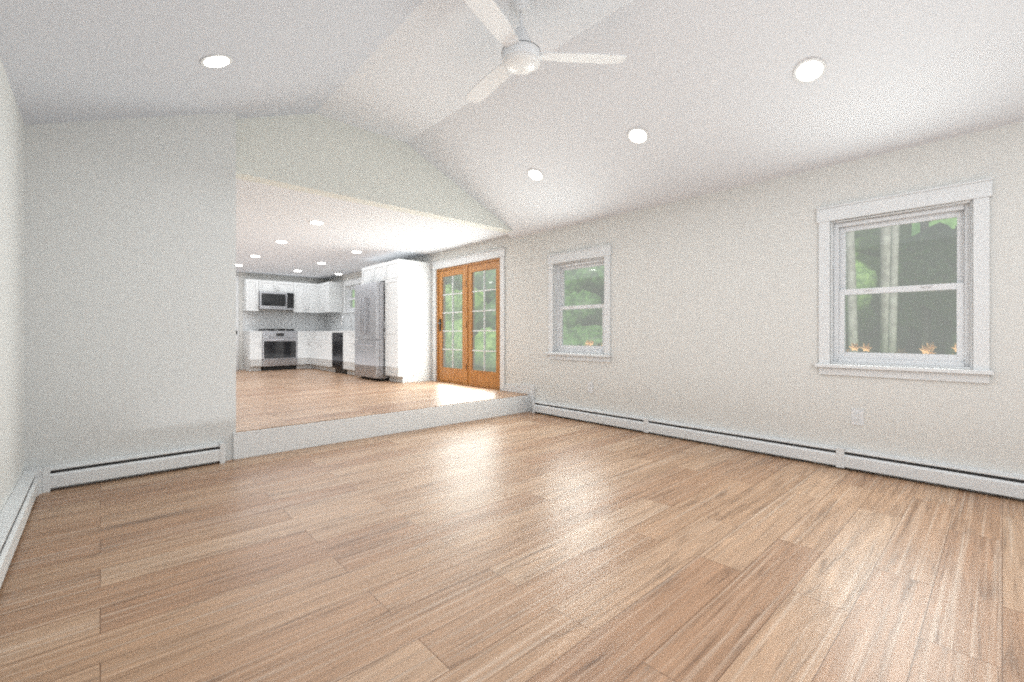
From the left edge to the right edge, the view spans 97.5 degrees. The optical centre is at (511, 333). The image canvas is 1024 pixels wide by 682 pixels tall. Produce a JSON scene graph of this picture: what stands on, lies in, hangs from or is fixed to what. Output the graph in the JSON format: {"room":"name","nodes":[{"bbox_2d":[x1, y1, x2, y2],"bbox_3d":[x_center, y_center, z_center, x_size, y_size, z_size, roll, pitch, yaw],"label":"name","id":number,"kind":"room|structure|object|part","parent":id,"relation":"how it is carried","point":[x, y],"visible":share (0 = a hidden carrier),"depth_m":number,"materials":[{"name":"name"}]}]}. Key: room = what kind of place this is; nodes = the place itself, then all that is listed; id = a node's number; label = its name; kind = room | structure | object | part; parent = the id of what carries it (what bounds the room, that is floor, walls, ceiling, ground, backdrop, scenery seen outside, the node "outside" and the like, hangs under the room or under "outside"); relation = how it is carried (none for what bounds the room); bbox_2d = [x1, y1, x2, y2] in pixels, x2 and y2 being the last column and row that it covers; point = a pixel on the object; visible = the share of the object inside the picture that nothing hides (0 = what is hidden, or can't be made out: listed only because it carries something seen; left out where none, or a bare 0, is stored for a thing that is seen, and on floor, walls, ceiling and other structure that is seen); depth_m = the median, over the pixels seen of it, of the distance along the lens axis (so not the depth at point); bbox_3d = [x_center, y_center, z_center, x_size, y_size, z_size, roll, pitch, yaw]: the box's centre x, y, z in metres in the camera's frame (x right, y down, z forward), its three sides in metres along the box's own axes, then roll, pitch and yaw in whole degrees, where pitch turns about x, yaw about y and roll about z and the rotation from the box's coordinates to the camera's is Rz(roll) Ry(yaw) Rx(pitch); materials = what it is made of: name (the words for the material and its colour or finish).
{"room":"empty living room","nodes":[
{"label":"empty living room","id":0,"kind":"room"},
{"bbox_2d":[0,59,24,512],"bbox_3d":[-0.783,-0.125,0.218,0.160,2.410,6.900,0,0,-42],"label":"wall","id":1,"kind":"structure","parent":0,"point":[12,127],"depth_m":2.43,"materials":[{"name":"grey paint"}]},
{"bbox_2d":[0,466,42,587],"bbox_3d":[-0.816,0.922,0.431,0.080,0.158,6.540,0,0,-42],"label":"baseboard heater","id":2,"kind":"object","parent":1,"relation":"attached to","point":[14,515],"visible":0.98,"depth_m":2.22,"materials":[{"name":"metal"}]},
{"bbox_2d":[25,112,235,467],"bbox_3d":[-2.743,-0.397,3.319,1.160,2.794,0.320,0,0,-43],"label":"wall","id":3,"kind":"structure","parent":0,"point":[130,224],"depth_m":3.15,"materials":[{"name":"white paint"}]},
{"bbox_2d":[42,441,224,492],"bbox_3d":[-2.609,0.923,3.177,0.987,0.156,0.072,0,0,-42],"label":"baseboard heater","id":4,"kind":"object","parent":3,"relation":"attached to","point":[90,471],"visible":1,"depth_m":3.11,"materials":[{"name":"metal"}]},
{"bbox_2d":[0,0,423,124],"bbox_3d":[-0.294,-1.674,0.883,2.160,1.011,7.220,0,0,-42],"label":"ceiling","id":5,"kind":"structure","parent":0,"point":[63,61],"depth_m":2.60,"materials":[{"name":"paint"}]},
{"bbox_2d":[200,54,232,67],"bbox_3d":[-1.796,-1.658,2.731,0.166,0.071,0.176,0,0,-42],"label":"ceiling light","id":6,"kind":"object","parent":5,"relation":"attached to","point":[215,60],"visible":1,"depth_m":2.72,"materials":[{"name":"white plastic"}]},
{"bbox_2d":[239,272,326,369],"bbox_3d":[-4.021,-0.279,7.045,4.610,2.122,6.900,0,0,-42],"label":"wall","id":7,"kind":"structure","parent":0,"point":[242,276],"depth_m":9.97,"materials":[{"name":"white paint"}]},
{"bbox_2d":[236,272,238,369],"bbox_3d":[-6.296,-0.292,9.402,1.003,2.151,0.032,0,0,-42],"label":"door frame","id":8,"kind":"structure","parent":7,"relation":"attached to","point":[237,273],"depth_m":9.72,"materials":[{"name":"white wood"}]},
{"bbox_2d":[243,279,342,313],"bbox_3d":[-4.868,-0.835,10.040,1.807,0.680,1.012,0,0,-42],"label":"upper cabinet","id":9,"kind":"object","parent":7,"relation":"attached to","point":[327,297],"visible":0.98,"depth_m":10.19,"materials":[{"name":"white wood"}]},
{"bbox_2d":[259,291,293,309],"bbox_3d":[-5.296,-0.733,10.050,0.694,0.376,0.416,0,0,-42],"label":"microwave","id":10,"kind":"object","parent":9,"relation":"attached to","point":[267,300],"visible":0.93,"depth_m":9.93,"materials":[{"name":"silver metal"}]},
{"bbox_2d":[236,114,512,232],"bbox_3d":[-1.185,-1.700,4.855,3.210,0.720,0.160,0,0,-43],"label":"header","id":11,"kind":"object","parent":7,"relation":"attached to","point":[316,154],"depth_m":4.38,"materials":[{"name":"white paint"}]},
{"bbox_2d":[236,179,507,278],"bbox_3d":[-3.962,-1.400,7.099,4.770,0.120,6.900,0,0,-42],"label":"ceiling","id":12,"kind":"structure","parent":0,"point":[265,214],"depth_m":5.99,"materials":[{"name":"paint"}]},
{"bbox_2d":[275,240,287,242],"bbox_3d":[-3.338,-1.335,6.510,0.176,0.008,0.176,0,0,-42],"label":"ceiling light","id":13,"kind":"object","parent":12,"relation":"attached to","point":[278,241],"visible":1,"depth_m":6.47,"materials":[{"name":"white plastic"}]},
{"bbox_2d":[309,220,324,224],"bbox_3d":[-2.342,-1.335,5.391,0.176,0.008,0.176,0,0,-42],"label":"ceiling light","id":14,"kind":"object","parent":12,"relation":"attached to","point":[312,221],"visible":1,"depth_m":5.37,"materials":[{"name":"white plastic"}]},
{"bbox_2d":[236,368,527,432],"bbox_3d":[-3.854,0.931,6.981,4.770,0.298,7.218,0,0,-42],"label":"floor","id":15,"kind":"structure","parent":0,"point":[266,399],"depth_m":5.62,"materials":[{"name":"brown wood"}]},
{"bbox_2d":[258,329,296,370],"bbox_3d":[-5.210,0.335,9.941,0.700,0.892,0.674,0,0,-42],"label":"stove","id":16,"kind":"object","parent":15,"relation":"on","point":[279,348],"visible":0.98,"depth_m":9.73,"materials":[{"name":"silver metal"}]},
{"bbox_2d":[243,311,357,375],"bbox_3d":[-4.066,0.145,9.165,1.808,1.274,3.388,0,0,-42],"label":"base cabinet","id":17,"kind":"object","parent":15,"relation":"on","point":[314,331],"visible":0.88,"depth_m":9.94,"materials":[{"name":"white wood"}]},
{"bbox_2d":[331,333,346,373],"bbox_3d":[-3.267,0.379,9.129,0.663,0.804,0.555,0,0,-42],"label":"dishwasher","id":18,"kind":"object","parent":15,"relation":"on","point":[337,338],"visible":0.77,"depth_m":8.93,"materials":[{"name":"black metal"}]},
{"bbox_2d":[353,282,388,380],"bbox_3d":[-2.261,-0.041,7.910,0.806,1.643,0.850,0,0,-42],"label":"refrigerator","id":19,"kind":"object","parent":15,"relation":"on","point":[369,297],"visible":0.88,"depth_m":7.52,"materials":[{"name":"silver metal"}]},
{"bbox_2d":[233,395,528,459],"bbox_3d":[-0.993,0.894,4.694,3.319,0.211,0.016,0,0,-42],"label":"step riser","id":20,"kind":"structure","parent":15,"relation":"attached to","point":[246,444],"depth_m":4.29,"materials":[{"name":"white paint"}]},
{"bbox_2d":[362,259,431,382],"bbox_3d":[-2.038,-0.204,7.807,0.651,1.971,1.346,0,0,-42],"label":"pantry cabinet","id":21,"kind":"object","parent":15,"relation":"on","point":[408,283],"visible":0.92,"depth_m":7.32,"materials":[{"name":"white wood"}]},
{"bbox_2d":[314,0,631,142],"bbox_3d":[0.849,-2.110,1.931,0.940,0.140,7.220,0,0,-42],"label":"ceiling","id":22,"kind":"structure","parent":0,"point":[424,72],"depth_m":3.35,"materials":[{"name":"paint"}]},
{"bbox_2d":[464,0,625,102],"bbox_3d":[-0.049,-1.842,2.830,1.152,0.396,1.092,0,0,-42],"label":"ceiling fan","id":23,"kind":"object","parent":22,"relation":"hanging from","point":[520,55],"visible":1,"depth_m":2.74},
{"bbox_2d":[0,411,1023,681],"bbox_3d":[0.916,1.040,1.776,4.770,0.080,6.900,0,0,-42],"label":"floor","id":24,"kind":"structure","parent":0,"point":[529,546],"depth_m":1.89,"materials":[{"name":"brown wood"}]},
{"bbox_2d":[327,121,1023,474],"bbox_3d":[0.177,-0.190,5.994,0.160,2.540,14.120,0,0,-42],"label":"wall","id":25,"kind":"structure","parent":0,"point":[715,296],"depth_m":3.77,"materials":[{"name":"paint"}]},
{"bbox_2d":[342,277,361,314],"bbox_3d":[-3.497,-0.804,9.850,0.053,0.779,1.030,0,0,-43],"label":"trim","id":26,"kind":"structure","parent":25,"relation":"attached to","point":[359,280],"depth_m":9.99,"materials":[{"name":"white wood"}]},
{"bbox_2d":[346,283,360,311],"bbox_3d":[-3.424,-0.790,9.917,0.149,0.582,0.849,0,0,-42],"label":"kitchen window","id":27,"kind":"structure","parent":25,"relation":"in","point":[350,288],"depth_m":10.18,"materials":[{"name":"white wood"}]},
{"bbox_3d":[-3.424,-0.790,9.917,0.149,0.582,0.849,0,0,-43],"label":"sash frame","id":28,"kind":"part","parent":27,"relation":"part of","materials":[{"name":"white plastic"}]},
{"bbox_2d":[437,258,499,389],"bbox_3d":[-0.662,-0.142,6.867,0.198,1.849,1.617,0,0,-42],"label":"door","id":29,"kind":"structure","parent":25,"relation":"in","point":[468,376],"depth_m":6.82,"materials":[{"name":"brown wood"}]},
{"bbox_2d":[432,247,505,390],"bbox_3d":[-0.711,-0.202,6.822,0.035,1.966,1.814,0,0,-43],"label":"door frame","id":30,"kind":"structure","parent":25,"relation":"attached to","point":[500,252],"depth_m":6.38,"materials":[{"name":"white wood"}]},
{"bbox_2d":[504,384,534,411],"bbox_3d":[0.094,0.827,5.954,0.020,0.344,0.573,0,0,-42],"label":"baseboard","id":31,"kind":"structure","parent":25,"relation":"attached to","point":[528,389],"depth_m":5.85,"materials":[{"name":"white wood"}]},
{"bbox_2d":[554,257,603,353],"bbox_3d":[0.825,-0.315,5.280,0.149,1.082,0.759,0,0,-42],"label":"window","id":32,"kind":"structure","parent":25,"relation":"in","point":[559,269],"depth_m":5.46,"materials":[{"name":"white wood"}]},
{"bbox_3d":[0.825,-0.315,5.280,0.149,1.082,0.759,0,0,-43],"label":"sash frame","id":33,"kind":"part","parent":32,"relation":"part of","materials":[{"name":"white plastic"}]},
{"bbox_2d":[546,245,611,361],"bbox_3d":[0.752,-0.330,5.213,0.053,1.279,0.940,0,0,-43],"label":"trim","id":34,"kind":"structure","parent":25,"relation":"attached to","point":[604,251],"depth_m":5.12,"materials":[{"name":"white wood"}]},
{"bbox_2d":[532,400,1023,499],"bbox_3d":[2.450,0.923,3.343,0.072,0.156,6.423,0,0,-42],"label":"baseboard heater","id":35,"kind":"object","parent":25,"relation":"attached to","point":[999,483],"visible":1,"depth_m":3.42,"materials":[{"name":"metal"}]},
{"bbox_2d":[851,409,863,425],"bbox_3d":[2.534,0.610,3.296,0.008,0.116,0.072,0,0,-42],"label":"outlet","id":36,"kind":"object","parent":25,"relation":"attached to","point":[857,415],"visible":1,"depth_m":3.29,"materials":[{"name":"white plastic"}]},
{"bbox_2d":[831,200,972,368],"bbox_3d":[2.737,-0.315,3.193,0.149,1.082,0.759,0,0,-42],"label":"window","id":37,"kind":"structure","parent":25,"relation":"in","point":[963,211],"depth_m":3.12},
{"bbox_3d":[2.737,-0.315,3.193,0.149,1.082,0.759,0,0,-43],"label":"sash frame","id":38,"kind":"part","parent":37,"relation":"part of","materials":[{"name":"white plastic"}]},
{"bbox_2d":[815,178,993,383],"bbox_3d":[2.664,-0.330,3.126,0.053,1.279,0.940,0,0,-43],"label":"window trim","id":39,"kind":"structure","parent":25,"relation":"in","point":[980,191],"depth_m":2.98,"materials":[{"name":"white wood"}]},
{"bbox_2d":[406,0,1023,238],"bbox_3d":[1.951,-1.652,2.941,2.050,1.056,7.220,0,0,-42],"label":"ceiling","id":40,"kind":"structure","parent":0,"point":[714,90],"depth_m":3.13,"materials":[{"name":"paint"}]},
{"bbox_2d":[527,169,543,180],"bbox_3d":[0.242,-1.635,4.617,0.163,0.077,0.176,0,0,-42],"label":"ceiling light","id":41,"kind":"object","parent":40,"relation":"attached to","point":[534,174],"visible":1,"depth_m":4.61,"materials":[{"name":"white plastic"}]},
{"bbox_2d":[627,127,648,143],"bbox_3d":[1.044,-1.641,3.722,0.163,0.077,0.176,0,0,-42],"label":"ceiling light","id":42,"kind":"object","parent":40,"relation":"attached to","point":[637,135],"visible":1,"depth_m":3.71,"materials":[{"name":"white plastic"}]},
{"bbox_2d":[793,58,826,82],"bbox_3d":[1.861,-1.647,2.810,0.163,0.077,0.176,0,0,-42],"label":"ceiling light","id":43,"kind":"object","parent":40,"relation":"attached to","point":[809,70],"visible":1,"depth_m":2.80,"materials":[{"name":"white plastic"}]},
{"label":"outside","id":44,"kind":"structure","parent":0,"visible":0},
{"bbox_2d":[353,218,956,307],"bbox_3d":[12.912,-6.640,18.613,20.012,16.720,73.024,0,0,-42],"label":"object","id":45,"kind":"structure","parent":44,"point":[951,222],"depth_m":23.41,"materials":[{"name":"green plant"}]},
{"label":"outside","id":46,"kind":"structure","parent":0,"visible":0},
{"bbox_3d":[14.941,1.370,23.186,44.840,0.300,58.000,0,0,-43],"label":"ground","id":47,"kind":"structure","parent":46,"visible":0},
{"bbox_2d":[354,221,956,371],"bbox_3d":[5.888,-4.159,12.975,17.358,13.048,34.714,0,0,-42],"label":"trees","id":48,"kind":"object","parent":47,"relation":"on","point":[908,322],"visible":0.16,"depth_m":10.84,"materials":[{"name":"green plant"}]}
]}

